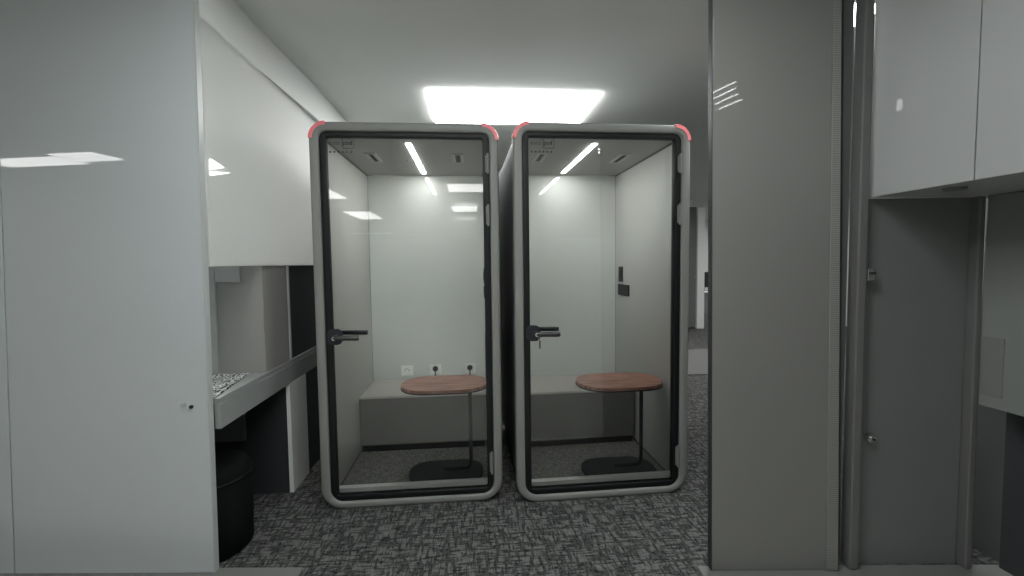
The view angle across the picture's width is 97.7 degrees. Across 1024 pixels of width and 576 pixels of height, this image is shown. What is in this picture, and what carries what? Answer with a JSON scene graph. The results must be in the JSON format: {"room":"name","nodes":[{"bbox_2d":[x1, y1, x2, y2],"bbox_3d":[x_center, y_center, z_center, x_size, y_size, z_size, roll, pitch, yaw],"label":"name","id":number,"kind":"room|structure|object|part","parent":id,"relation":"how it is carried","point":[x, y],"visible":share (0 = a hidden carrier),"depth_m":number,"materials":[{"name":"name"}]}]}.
{"room":"office","nodes":[
{"label":"office","id":0,"kind":"room"},
{"bbox_2d":[206,206,295,265],"bbox_3d":[-3.651,-0.193,5.442,0.100,2.750,6.900,-1,3,-5],"label":"wall","id":1,"kind":"structure","parent":0,"point":[206,206],"depth_m":5.30,"materials":[{"name":"paint"}]},
{"bbox_2d":[0,567,303,575],"bbox_3d":[-3.158,1.339,2.036,4.400,0.055,0.095,-1,3,1],"label":"trim","id":2,"kind":"structure","parent":1,"relation":"attached to","point":[285,571],"depth_m":2.03,"materials":[{"name":"grey"}]},
{"bbox_2d":[0,158,14,572],"bbox_3d":[-3.777,-0.029,1.995,3.194,2.695,0.030,-1,3,1],"label":"partition panel","id":3,"kind":"object","parent":2,"relation":"on","point":[7,548],"visible":0.56,"depth_m":2.01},
{"bbox_2d":[0,0,218,572],"bbox_3d":[-1.801,-0.051,1.968,0.954,2.695,0.042,-1,3,1],"label":"door","id":4,"kind":"structure","parent":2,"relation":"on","point":[102,157],"depth_m":1.96,"materials":[{"name":"grey wood"}]},
{"bbox_2d":[199,16,374,265],"bbox_3d":[-1.662,-0.827,5.486,0.008,1.077,7.102,-1,3,-5],"label":"wall","id":5,"kind":"structure","parent":0,"point":[259,212],"depth_m":2.36,"materials":[{"name":"white paint"}]},
{"bbox_2d":[209,159,227,175],"bbox_3d":[-1.341,-0.539,2.064,0.012,0.073,0.167,-1,3,-5],"label":"light","id":6,"kind":"object","parent":5,"relation":"attached to","point":[213,164],"visible":1,"depth_m":2.00,"materials":[{"name":"white"}]},
{"bbox_3d":[-1.338,-0.550,2.032,0.012,0.047,0.104,-1,3,-5],"label":"blade","id":7,"kind":"part","parent":6,"relation":"part of","materials":[{"name":"white"}]},
{"bbox_3d":[-1.341,-0.525,2.065,0.012,0.046,0.167,-1,3,-5],"label":"blade","id":8,"kind":"part","parent":6,"relation":"part of","materials":[{"name":"white"}]},
{"bbox_2d":[199,0,393,175],"bbox_3d":[-1.719,-1.478,5.446,0.172,0.230,7.102,-1,3,-5],"label":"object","id":9,"kind":"structure","parent":5,"relation":"attached to","point":[226,17],"depth_m":2.54,"materials":[{"name":"white paint"}]},
{"bbox_2d":[233,0,875,219],"bbox_3d":[0.661,-1.261,-2.020,15.000,0.100,32.000,-1,3,-5],"label":"ceiling","id":10,"kind":"structure","parent":0,"point":[372,60],"depth_m":2.80,"materials":[{"name":"paint"}]},
{"bbox_2d":[428,89,600,123],"bbox_3d":[-0.005,-1.510,3.784,1.327,0.017,0.750,-1,3,-5],"label":"recessed light","id":11,"kind":"object","parent":10,"relation":"in","point":[448,106],"visible":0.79,"depth_m":3.69,"materials":[{"name":"white plastic"}]},
{"bbox_2d":[483,199,692,327],"bbox_3d":[0.938,-0.465,9.385,5.850,2.750,0.150,-1,3,-5],"label":"wall","id":12,"kind":"structure","parent":0,"point":[690,200],"depth_m":9.49,"materials":[{"name":"paint"}]},
{"bbox_2d":[688,207,704,328],"bbox_3d":[3.841,-0.427,9.604,0.470,2.580,0.260,-1,3,-5],"label":"door","id":13,"kind":"structure","parent":12,"relation":"in","point":[696,215],"depth_m":9.50,"materials":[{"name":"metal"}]},
{"bbox_2d":[219,313,998,575],"bbox_3d":[-0.189,1.054,7.958,15.000,0.100,12.250,-1,3,-5],"label":"floor","id":14,"kind":"structure","parent":0,"point":[507,533],"depth_m":2.40,"materials":[{"name":"carpet"}]},
{"bbox_2d":[215,449,253,562],"bbox_3d":[-1.561,1.107,2.292,0.422,0.450,0.421,-1,3,-5],"label":"pouf","id":15,"kind":"object","parent":14,"relation":"on","point":[234,487],"visible":0.5,"depth_m":2.23,"materials":[{"name":"black fabric"}]},
{"bbox_2d":[213,346,319,494],"bbox_3d":[-2.147,0.872,3.128,1.450,0.842,2.288,-1,3,-5],"label":"desk","id":16,"kind":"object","parent":14,"relation":"on","point":[272,416],"depth_m":2.82,"materials":[{"name":"white laminate"}]},
{"bbox_3d":[-1.760,0.778,2.766,0.200,0.340,0.034,-1,3,-5],"label":"panel","id":17,"kind":"part","parent":16,"relation":"part of","materials":[{"name":"white laminate"}]},
{"bbox_2d":[212,373,248,397],"bbox_3d":[-1.533,0.487,2.246,0.328,0.007,0.450,-1,3,-5],"label":"patterned mat","id":18,"kind":"object","parent":16,"relation":"on","point":[221,382],"visible":0.48,"depth_m":2.31,"materials":[{"name":"grey fabric"}]},
{"bbox_2d":[208,266,291,373],"bbox_3d":[-2.113,0.178,2.602,1.448,0.598,0.365,-1,3,-5],"label":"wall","id":19,"kind":"structure","parent":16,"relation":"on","point":[250,312],"depth_m":2.49,"materials":[{"name":"grey paint"}]},
{"bbox_3d":[-1.660,0.181,2.467,0.065,0.598,0.015,-1,3,-5],"label":"screen frame","id":20,"kind":"part","parent":19,"relation":"part of","materials":[{"name":"grey metal"}]},
{"bbox_3d":[-1.424,0.157,2.836,0.035,0.598,0.020,-1,3,-5],"label":"corner post","id":21,"kind":"part","parent":19,"relation":"part of","materials":[{"name":"grey metal"}]},
{"bbox_3d":[-2.129,0.905,2.768,1.420,0.815,0.020,-1,3,-5],"label":"modesty panel","id":22,"kind":"part","parent":16,"relation":"part of","materials":[{"name":"black laminate"}]},
{"bbox_2d":[213,346,316,403],"bbox_3d":[-2.152,0.465,3.105,1.448,0.027,2.288,-1,3,-5],"label":"countertop","id":23,"kind":"structure","parent":16,"relation":"on","point":[251,379],"depth_m":2.37,"materials":[{"name":"white laminate"}]},
{"bbox_3d":[-1.415,0.944,2.963,0.025,0.700,0.275,-1,3,-5],"label":"leg panel","id":24,"kind":"part","parent":16,"relation":"part of","materials":[{"name":"white laminate"}]},
{"bbox_2d":[289,265,315,357],"bbox_3d":[-1.496,0.118,3.569,0.020,0.598,1.445,-1,3,-5],"label":"screen","id":25,"kind":"object","parent":16,"relation":"on","point":[301,277],"visible":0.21,"depth_m":3.08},
{"bbox_2d":[308,120,501,507],"bbox_3d":[-0.654,0.143,3.206,1.075,2.254,1.315,-1,3,-5],"label":"booth","id":26,"kind":"object","parent":14,"relation":"on","point":[402,265],"visible":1,"depth_m":3.32,"materials":[{"name":"grey"}]},
{"bbox_3d":[-1.024,0.283,2.591,0.084,0.092,0.012,-1,3,-5],"label":"door handle","id":27,"kind":"part","parent":26,"relation":"part of","materials":[{"name":"grey metal"}]},
{"bbox_3d":[-0.948,0.284,2.565,0.152,0.034,0.077,-1,3,-5],"label":"lever","id":28,"kind":"part","parent":26,"relation":"part of","materials":[{"name":"grey metal"}]},
{"bbox_3d":[-0.947,0.268,2.660,0.168,0.029,0.065,-1,3,-5],"label":"lever","id":29,"kind":"part","parent":26,"relation":"part of","materials":[{"name":"grey metal"}]},
{"bbox_2d":[364,152,382,162],"bbox_3d":[-0.947,-0.892,3.066,0.076,0.008,0.260,-1,3,-5],"label":"vent","id":30,"kind":"object","parent":26,"relation":"attached to","point":[374,157],"depth_m":3.05,"materials":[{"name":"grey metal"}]},
{"bbox_2d":[401,365,412,375],"bbox_3d":[-0.887,0.699,3.789,0.100,0.085,0.009,-1,3,-5],"label":"wall socket","id":31,"kind":"object","parent":26,"relation":"attached to","point":[406,370],"depth_m":3.79,"materials":[{"name":"white plastic"}]},
{"bbox_3d":[-0.595,1.226,2.750,0.952,0.060,0.040,-1,3,-5],"label":"sill","id":32,"kind":"part","parent":26,"relation":"part of","materials":[{"name":"white plastic"}]},
{"bbox_3d":[-0.706,0.127,3.790,0.944,2.122,0.020,-1,3,-5],"label":"panel","id":33,"kind":"part","parent":26,"relation":"part of","materials":[{"name":"white glass"}]},
{"bbox_2d":[429,364,441,374],"bbox_3d":[-0.651,0.695,3.810,0.100,0.085,0.009,-1,3,-5],"label":"wall socket","id":34,"kind":"object","parent":26,"relation":"attached to","point":[431,372],"depth_m":3.81,"materials":[{"name":"white plastic"}]},
{"bbox_2d":[401,375,485,481],"bbox_3d":[-0.440,0.926,2.967,0.566,0.609,0.386,-1,3,-5],"label":"side table","id":35,"kind":"object","parent":26,"relation":"on","point":[441,384],"visible":0.88,"depth_m":2.96,"materials":[{"name":"red wood"}]},
{"bbox_3d":[-0.436,1.223,2.983,0.486,0.014,0.330,-1,3,-5],"label":"plate","id":36,"kind":"part","parent":35,"relation":"part of","materials":[{"name":"grey metal"}]},
{"bbox_3d":[-0.363,0.937,2.994,0.196,0.568,0.025,-1,3,-5],"label":"stem","id":37,"kind":"part","parent":35,"relation":"part of","materials":[{"name":"grey metal"}]},
{"bbox_2d":[452,153,463,162],"bbox_3d":[-0.375,-0.902,3.117,0.076,0.008,0.260,-1,3,-5],"label":"vent","id":38,"kind":"object","parent":26,"relation":"attached to","point":[456,157],"depth_m":3.10,"materials":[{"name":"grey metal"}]},
{"bbox_2d":[467,365,472,374],"bbox_3d":[-0.358,0.713,3.814,0.048,0.110,0.035,-1,3,-5],"label":"plug","id":39,"kind":"object","parent":26,"relation":"on","point":[469,367],"visible":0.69,"depth_m":3.81,"materials":[{"name":"black plastic"}]},
{"bbox_2d":[464,363,475,373],"bbox_3d":[-0.360,0.690,3.836,0.100,0.085,0.009,-1,3,-5],"label":"wall socket","id":40,"kind":"object","parent":26,"relation":"attached to","point":[466,371],"depth_m":3.83,"materials":[{"name":"white plastic"}]},
{"bbox_2d":[498,121,690,501],"bbox_3d":[0.487,0.126,3.261,1.075,2.254,1.315,-1,3,-6],"label":"booth","id":41,"kind":"object","parent":14,"relation":"on","point":[596,268],"visible":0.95,"depth_m":3.27,"materials":[{"name":"grey"}]},
{"bbox_3d":[0.127,0.267,2.640,0.084,0.092,0.012,-1,3,-6],"label":"door handle","id":42,"kind":"part","parent":41,"relation":"part of","materials":[{"name":"grey metal"}]},
{"bbox_2d":[532,152,548,161],"bbox_3d":[0.195,-0.909,3.117,0.080,0.008,0.261,-1,3,-5],"label":"vent","id":43,"kind":"object","parent":41,"relation":"attached to","point":[536,156],"depth_m":3.10,"materials":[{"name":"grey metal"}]},
{"bbox_3d":[0.204,0.268,2.615,0.152,0.034,0.077,-1,3,-6],"label":"lever","id":44,"kind":"part","parent":41,"relation":"part of","materials":[{"name":"grey metal"}]},
{"bbox_3d":[0.203,0.251,2.710,0.168,0.029,0.065,-1,3,-6],"label":"lever","id":45,"kind":"part","parent":41,"relation":"part of","materials":[{"name":"grey metal"}]},
{"bbox_3d":[0.425,0.111,3.844,0.944,2.122,0.020,-1,3,-6],"label":"panel","id":46,"kind":"part","parent":41,"relation":"part of","materials":[{"name":"white glass"}]},
{"bbox_3d":[0.554,1.209,2.805,0.952,0.060,0.040,-1,3,-6],"label":"sill","id":47,"kind":"part","parent":41,"relation":"part of","materials":[{"name":"white plastic"}]},
{"bbox_2d":[575,372,662,475],"bbox_3d":[0.709,0.912,2.979,0.566,0.609,0.386,-1,3,-6],"label":"side table","id":48,"kind":"object","parent":41,"relation":"on","point":[621,381],"visible":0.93,"depth_m":2.98,"materials":[{"name":"brown wood"}]},
{"bbox_3d":[0.713,1.209,2.995,0.486,0.014,0.330,-1,3,-6],"label":"plate","id":49,"kind":"part","parent":48,"relation":"part of","materials":[{"name":"grey metal"}]},
{"bbox_3d":[0.785,0.922,3.007,0.196,0.568,0.025,-1,3,-6],"label":"stem","id":50,"kind":"part","parent":48,"relation":"part of","materials":[{"name":"grey metal"}]},
{"bbox_2d":[618,267,622,281],"bbox_3d":[0.907,-0.116,3.733,0.009,0.125,0.090,-1,3,-6],"label":"wall switch","id":51,"kind":"object","parent":41,"relation":"attached to","point":[620,269],"depth_m":3.72,"materials":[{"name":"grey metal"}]},
{"bbox_2d":[609,153,631,162],"bbox_3d":[0.766,-0.919,3.177,0.080,0.008,0.261,-1,3,-5],"label":"vent","id":52,"kind":"object","parent":41,"relation":"attached to","point":[619,157],"depth_m":3.16,"materials":[{"name":"grey metal"}]},
{"bbox_3d":[0.914,0.015,3.673,0.012,0.090,0.245,-1,3,-6],"label":"control panel","id":53,"kind":"part","parent":41,"relation":"part of","materials":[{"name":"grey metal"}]},
{"bbox_2d":[688,349,707,374],"bbox_3d":[2.855,1.044,6.472,1.800,0.012,1.550,-1,3,-5],"label":"rug","id":54,"kind":"object","parent":14,"relation":"on","point":[697,358],"visible":0.02,"depth_m":6.34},
{"bbox_2d":[704,291,707,312],"bbox_3d":[5.499,0.373,12.732,1.200,0.600,0.700,-1,3,-5],"label":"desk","id":55,"kind":"object","parent":14,"relation":"on","point":[705,292],"visible":0.03,"depth_m":12.42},
{"bbox_2d":[704,272,707,290],"bbox_3d":[5.419,-0.189,12.674,0.550,0.530,0.220,-1,3,-5],"label":"monitor","id":56,"kind":"object","parent":55,"relation":"on","point":[706,273],"visible":0.27,"depth_m":12.63,"materials":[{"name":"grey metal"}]},
{"bbox_2d":[705,220,707,289],"bbox_3d":[-0.750,-0.694,13.922,15.000,2.750,0.100,-1,3,-5],"label":"wall","id":57,"kind":"structure","parent":0,"point":[706,221],"depth_m":14.47,"materials":[{"name":"paint"}]},
{"bbox_2d":[846,194,986,325],"bbox_3d":[8.197,0.035,-1.271,0.100,2.750,32.000,-1,3,-5],"label":"wall","id":58,"kind":"structure","parent":0,"point":[869,194],"depth_m":9.53,"materials":[{"name":"paint"}]},
{"bbox_2d":[972,198,1006,561],"bbox_3d":[2.400,-0.040,1.345,0.100,2.750,1.650,-1,3,-5],"label":"wall","id":59,"kind":"structure","parent":0,"point":[991,422],"depth_m":2.15,"materials":[{"name":"grey paint"}]},
{"bbox_2d":[697,565,1012,575],"bbox_3d":[1.717,1.284,1.984,1.750,0.052,0.095,-1,3,1],"label":"trim","id":60,"kind":"structure","parent":59,"relation":"attached to","point":[863,570],"depth_m":1.99,"materials":[{"name":"grey"}]},
{"bbox_2d":[708,0,841,570],"bbox_3d":[1.142,-0.084,1.943,0.592,2.697,0.040,-1,3,1],"label":"sliding panel","id":61,"kind":"object","parent":60,"relation":"on","point":[774,66],"visible":1,"depth_m":1.93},
{"bbox_2d":[841,0,875,568],"bbox_3d":[1.521,-0.089,1.944,0.074,2.697,0.084,-1,3,-5],"label":"door frame","id":62,"kind":"structure","parent":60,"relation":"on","point":[858,272],"depth_m":1.94,"materials":[{"name":"grey metal"}]},
{"bbox_2d":[838,0,854,562],"bbox_3d":[1.435,-0.091,1.998,0.105,2.697,0.052,-1,3,1],"label":"panel","id":63,"kind":"object","parent":62,"relation":"attached to","point":[847,18],"visible":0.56,"depth_m":1.96,"materials":[{"name":"grey metal"}]},
{"bbox_3d":[1.456,-0.090,1.978,0.060,2.697,0.012,-1,3,1],"label":"rail","id":64,"kind":"part","parent":63,"relation":"part of","materials":[{"name":"grey metal"}]},
{"bbox_3d":[1.543,-0.060,1.938,0.030,0.055,0.034,-1,3,1],"label":"strike plate","id":65,"kind":"part","parent":62,"relation":"part of","materials":[{"name":"silver metal"}]},
{"bbox_2d":[858,197,970,563],"bbox_3d":[1.770,0.432,1.989,0.464,1.647,0.071,-1,3,1],"label":"door","id":66,"kind":"structure","parent":62,"relation":"attached to","point":[918,248],"depth_m":1.99,"materials":[{"name":"grey wood"}]},
{"bbox_3d":[1.557,0.311,1.979,0.037,0.680,0.012,-1,3,1],"label":"bolt rod","id":67,"kind":"part","parent":66,"relation":"part of","materials":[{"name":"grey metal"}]},
{"bbox_3d":[1.593,0.666,1.988,0.040,0.040,0.032,-1,3,1],"label":"lock knob","id":68,"kind":"part","parent":66,"relation":"part of","materials":[{"name":"silver metal"}]},
{"bbox_2d":[955,196,985,568],"bbox_3d":[2.020,0.429,1.987,0.035,1.647,0.080,-1,3,1],"label":"door frame","id":69,"kind":"structure","parent":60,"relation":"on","point":[965,506],"depth_m":1.96,"materials":[{"name":"grey metal"}]},
{"bbox_2d":[869,0,1023,197],"bbox_3d":[1.919,-0.890,1.515,0.678,1.053,0.865,-1,3,-5],"label":"upper cabinet","id":70,"kind":"object","parent":59,"relation":"attached to","point":[948,100],"visible":1,"depth_m":1.63,"materials":[{"name":"grey metal"}]},
{"bbox_2d":[942,186,967,191],"bbox_3d":[1.671,-0.374,1.689,0.070,0.010,0.070,-1,3,-5],"label":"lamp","id":71,"kind":"object","parent":70,"relation":"attached to","point":[950,188],"depth_m":1.67,"materials":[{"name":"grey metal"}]},
{"bbox_3d":[1.609,-0.877,1.282,0.019,1.040,0.452,-1,3,-5],"label":"door","id":72,"kind":"part","parent":70,"relation":"part of","materials":[{"name":"white laminate"}]},
{"bbox_3d":[1.243,1.913,-7.954,15.000,0.100,19.750,-1,3,-5],"label":"floor","id":73,"kind":"structure","parent":0,"visible":0},
{"bbox_2d":[979,191,1023,575],"bbox_3d":[2.193,0.475,1.597,0.264,1.700,0.732,-1,3,-5],"label":"wall","id":74,"kind":"structure","parent":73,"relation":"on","point":[1001,387],"depth_m":1.88,"materials":[{"name":"grey paint"}]},
{"bbox_3d":[2.034,0.335,1.895,0.004,0.250,0.080,-1,3,-5],"label":"label plate","id":75,"kind":"part","parent":74,"relation":"part of","materials":[{"name":"grey plastic"}]}
]}

